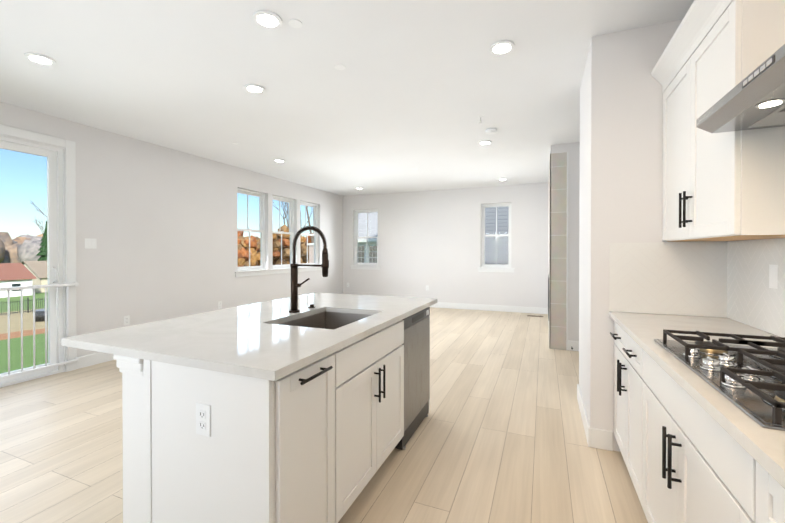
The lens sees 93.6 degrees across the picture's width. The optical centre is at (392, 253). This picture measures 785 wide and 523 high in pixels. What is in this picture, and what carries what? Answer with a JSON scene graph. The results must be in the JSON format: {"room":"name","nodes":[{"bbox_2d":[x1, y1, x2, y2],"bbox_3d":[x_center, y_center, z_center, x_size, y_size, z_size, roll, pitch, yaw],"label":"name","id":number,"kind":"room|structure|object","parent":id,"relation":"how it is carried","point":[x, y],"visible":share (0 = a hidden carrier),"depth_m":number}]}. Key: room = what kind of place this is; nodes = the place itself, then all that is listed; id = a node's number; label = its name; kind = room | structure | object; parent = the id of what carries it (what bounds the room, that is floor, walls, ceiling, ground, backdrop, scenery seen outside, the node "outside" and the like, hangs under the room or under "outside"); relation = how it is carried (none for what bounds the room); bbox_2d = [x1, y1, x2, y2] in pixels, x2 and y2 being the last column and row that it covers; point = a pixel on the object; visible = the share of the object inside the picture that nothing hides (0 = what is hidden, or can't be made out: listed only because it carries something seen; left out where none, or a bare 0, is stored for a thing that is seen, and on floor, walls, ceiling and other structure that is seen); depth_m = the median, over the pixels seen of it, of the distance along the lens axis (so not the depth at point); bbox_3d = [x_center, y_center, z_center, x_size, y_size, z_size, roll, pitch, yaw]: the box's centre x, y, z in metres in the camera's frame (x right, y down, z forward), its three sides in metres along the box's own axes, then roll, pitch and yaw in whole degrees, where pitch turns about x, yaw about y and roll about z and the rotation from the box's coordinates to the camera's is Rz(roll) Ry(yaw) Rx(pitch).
{"room":"kitchen","nodes":[
{"label":"kitchen","id":0,"kind":"room"},
{"bbox_2d":[0,102,342,387],"bbox_3d":[-3.261,-0.090,4.832,0.226,2.740,10.520,0,0,22],"label":"wall","id":1,"kind":"structure","parent":0,"point":[158,223],"depth_m":4.70},
{"bbox_2d":[85,238,96,248],"bbox_3d":[-3.456,-0.116,4.220,0.009,0.115,0.118,0,0,22],"label":"double light switch","id":2,"kind":"object","parent":1,"relation":"attached to","point":[90,243],"visible":1,"depth_m":4.22},
{"bbox_2d":[77,352,114,368],"bbox_3d":[-2.393,1.203,6.813,0.014,0.130,5.890,0,0,22],"label":"baseboard","id":3,"kind":"structure","parent":1,"relation":"attached to","point":[92,359],"depth_m":4.24},
{"bbox_2d":[124,315,129,324],"bbox_3d":[-3.308,0.832,4.587,0.008,0.116,0.072,0,0,22],"label":"electrical outlet","id":4,"kind":"object","parent":1,"relation":"attached to","point":[126,320],"visible":1,"depth_m":4.59},
{"bbox_2d":[237,188,264,270],"bbox_3d":[-2.588,-0.416,6.635,0.090,1.426,0.746,0,0,22],"label":"window","id":5,"kind":"structure","parent":1,"relation":"in","point":[261,206],"depth_m":6.91},
{"bbox_2d":[235,266,321,276],"bbox_3d":[-2.176,0.341,7.416,0.123,0.097,2.640,0,0,22],"label":"window sill","id":6,"kind":"structure","parent":1,"relation":"attached to","point":[264,272],"depth_m":6.98},
{"bbox_2d":[273,196,293,268],"bbox_3d":[-2.257,-0.421,7.444,0.090,1.426,0.746,0,0,22],"label":"window","id":7,"kind":"structure","parent":1,"relation":"in","point":[290,202],"depth_m":7.68},
{"bbox_2d":[300,201,317,266],"bbox_3d":[-1.925,-0.426,8.254,0.090,1.426,0.746,0,0,22],"label":"window","id":8,"kind":"structure","parent":1,"relation":"in","point":[315,219],"depth_m":8.53},
{"bbox_2d":[0,307,647,522],"bbox_3d":[0.072,1.338,3.474,7.430,0.100,10.520,0,0,22],"label":"floor","id":9,"kind":"structure","parent":0,"point":[498,435],"depth_m":2.45},
{"bbox_2d":[105,302,436,522],"bbox_3d":[-0.396,0.855,2.257,0.851,0.882,1.931,0,0,22],"label":"kitchen island","id":10,"kind":"object","parent":9,"relation":"on","point":[307,408],"depth_m":1.45},
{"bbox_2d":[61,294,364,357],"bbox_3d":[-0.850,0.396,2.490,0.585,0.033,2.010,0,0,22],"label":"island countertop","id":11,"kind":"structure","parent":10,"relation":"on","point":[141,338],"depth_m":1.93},
{"bbox_2d":[548,142,579,350],"bbox_3d":[3.760,-0.096,5.825,2.396,2.740,3.035,0,0,22],"label":"wall block","id":12,"kind":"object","parent":9,"relation":"on","point":[563,241],"visible":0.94,"depth_m":4.89},
{"bbox_2d":[610,323,636,481],"bbox_3d":[1.566,0.856,1.925,0.586,0.882,0.820,0,0,22],"label":"base cabinet","id":13,"kind":"object","parent":9,"relation":"on","point":[625,351],"depth_m":2.09},
{"bbox_2d":[577,19,727,451],"bbox_3d":[2.434,-0.076,2.475,2.068,2.740,0.888,0,0,22],"label":"wall block","id":14,"kind":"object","parent":9,"relation":"on","point":[630,261],"visible":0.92,"depth_m":2.39},
{"bbox_2d":[633,347,728,522],"bbox_3d":[1.261,0.861,1.180,0.586,0.882,1.044,0,0,22],"label":"base cabinet","id":15,"kind":"object","parent":9,"relation":"on","point":[699,418],"depth_m":1.28},
{"bbox_2d":[609,311,784,490],"bbox_3d":[0.990,0.407,0.550,0.612,0.033,3.796,0,0,22],"label":"countertop","id":16,"kind":"structure","parent":15,"relation":"on","point":[733,371],"depth_m":1.17},
{"bbox_2d":[729,439,784,522],"bbox_3d":[0.946,0.866,0.412,0.586,0.882,0.741,0,0,22],"label":"base cabinet","id":17,"kind":"object","parent":9,"relation":"on","point":[754,497],"depth_m":0.82},
{"bbox_2d":[0,0,693,195],"bbox_3d":[0.072,-1.502,3.456,7.430,0.100,10.520,0,0,22],"label":"ceiling","id":18,"kind":"structure","parent":0,"point":[422,86],"depth_m":3.06},
{"bbox_2d":[24,52,55,65],"bbox_3d":[-2.609,-1.440,2.730,0.170,0.014,0.170,0,0,22],"label":"recessed light","id":19,"kind":"object","parent":18,"relation":"in","point":[38,58],"visible":0.92,"depth_m":2.72},
{"bbox_2d":[244,84,264,92],"bbox_3d":[-1.207,-1.444,3.225,0.170,0.014,0.170,0,0,22],"label":"recessed light","id":20,"kind":"object","parent":18,"relation":"in","point":[254,88],"visible":1,"depth_m":3.20},
{"bbox_2d":[253,10,281,28],"bbox_3d":[-0.767,-1.438,2.266,0.170,0.014,0.170,0,0,22],"label":"recessed light","id":21,"kind":"object","parent":18,"relation":"in","point":[267,19],"visible":1,"depth_m":2.25},
{"bbox_2d":[274,159,284,161],"bbox_3d":[-1.779,-1.459,5.783,0.170,0.014,0.170,0,0,22],"label":"recessed light","id":22,"kind":"object","parent":18,"relation":"in","point":[278,160],"visible":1,"depth_m":5.75},
{"bbox_2d":[288,19,301,27],"bbox_3d":[-0.609,-1.442,2.309,0.084,0.006,0.084,0,0,22],"label":"sprinkler","id":23,"kind":"object","parent":18,"relation":"attached to","point":[294,23],"visible":1,"depth_m":2.30},
{"bbox_2d":[478,140,491,144],"bbox_3d":[1.212,-1.453,4.827,0.170,0.014,0.170,0,0,22],"label":"recessed light","id":24,"kind":"object","parent":18,"relation":"in","point":[485,142],"visible":0.96,"depth_m":4.80},
{"bbox_2d":[485,128,496,134],"bbox_3d":[1.159,-1.436,4.330,0.130,0.042,0.130,0,0,22],"label":"smoke detector","id":25,"kind":"object","parent":18,"relation":"attached to","point":[489,131],"visible":1,"depth_m":4.29},
{"bbox_2d":[489,40,514,54],"bbox_3d":[0.765,-1.440,2.578,0.170,0.014,0.170,0,0,22],"label":"recessed light","id":26,"kind":"object","parent":18,"relation":"in","point":[502,47],"visible":0.96,"depth_m":2.56},
{"bbox_2d":[343,183,547,307],"bbox_3d":[2.111,-0.111,8.227,7.270,2.740,0.160,0,0,22],"label":"wall","id":27,"kind":"structure","parent":0,"point":[431,239],"depth_m":8.47},
{"bbox_2d":[430,302,547,313],"bbox_3d":[0.978,1.192,8.606,4.892,0.130,0.014,0,0,22],"label":"baseboard","id":28,"kind":"structure","parent":27,"relation":"attached to","point":[535,310],"depth_m":8.10},
{"bbox_2d":[477,203,514,272],"bbox_3d":[2.288,-0.351,8.130,0.790,1.513,0.194,0,0,22],"label":"window","id":29,"kind":"structure","parent":27,"relation":"in","point":[489,267],"depth_m":8.17},
{"bbox_2d":[727,238,784,336],"bbox_3d":[1.136,-0.060,-0.057,0.130,2.740,4.810,0,0,22],"label":"wall","id":30,"kind":"structure","parent":0,"point":[756,283],"depth_m":1.87},
{"bbox_2d":[651,0,784,241],"bbox_3d":[1.633,-0.607,1.817,0.388,1.070,0.953,0,0,22],"label":"upper cabinet","id":31,"kind":"object","parent":30,"relation":"attached to","point":[725,186],"visible":0.98,"depth_m":1.59},
{"bbox_2d":[696,44,784,132],"bbox_3d":[1.244,-0.499,0.969,0.443,0.064,0.906,0,0,22],"label":"range hood","id":32,"kind":"object","parent":30,"relation":"attached to","point":[755,99],"visible":1,"depth_m":1.20},
{"label":"outside","id":33,"kind":"structure","parent":0,"visible":0},
{"bbox_2d":[0,292,47,373],"bbox_3d":[-82.956,7.641,87.817,300.000,12.600,420.000,0,0,22],"label":"ground","id":34,"kind":"structure","parent":33,"point":[15,351],"depth_m":20.37},
{"bbox_2d":[0,297,47,321],"bbox_3d":[-24.908,4.408,35.874,8.885,1.300,44.035,0,0,22],"label":"fence","id":35,"kind":"object","parent":34,"relation":"on","point":[41,314],"depth_m":30.43},
{"bbox_2d":[0,243,313,297],"bbox_3d":[-45.264,3.704,70.987,108.300,9.750,59.300,0,0,22],"label":"houses","id":36,"kind":"structure","parent":34,"relation":"on","point":[16,274],"depth_m":54.20},
{"bbox_2d":[30,201,313,260],"bbox_3d":[-43.546,-2.220,61.430,96.101,19.690,31.482,0,0,22],"label":"trees","id":37,"kind":"object","parent":34,"relation":"on","point":[42,249],"depth_m":78.59},
{"bbox_2d":[350,209,380,269],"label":"window","id":38,"kind":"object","parent":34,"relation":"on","point":[362,232],"depth_m":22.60},
{"bbox_2d":[485,206,508,263],"bbox_3d":[8.182,-0.730,14.791,9.980,11.100,9.880,0,0,22],"label":"house","id":39,"kind":"structure","parent":34,"relation":"on","point":[502,221],"depth_m":11.55}
]}

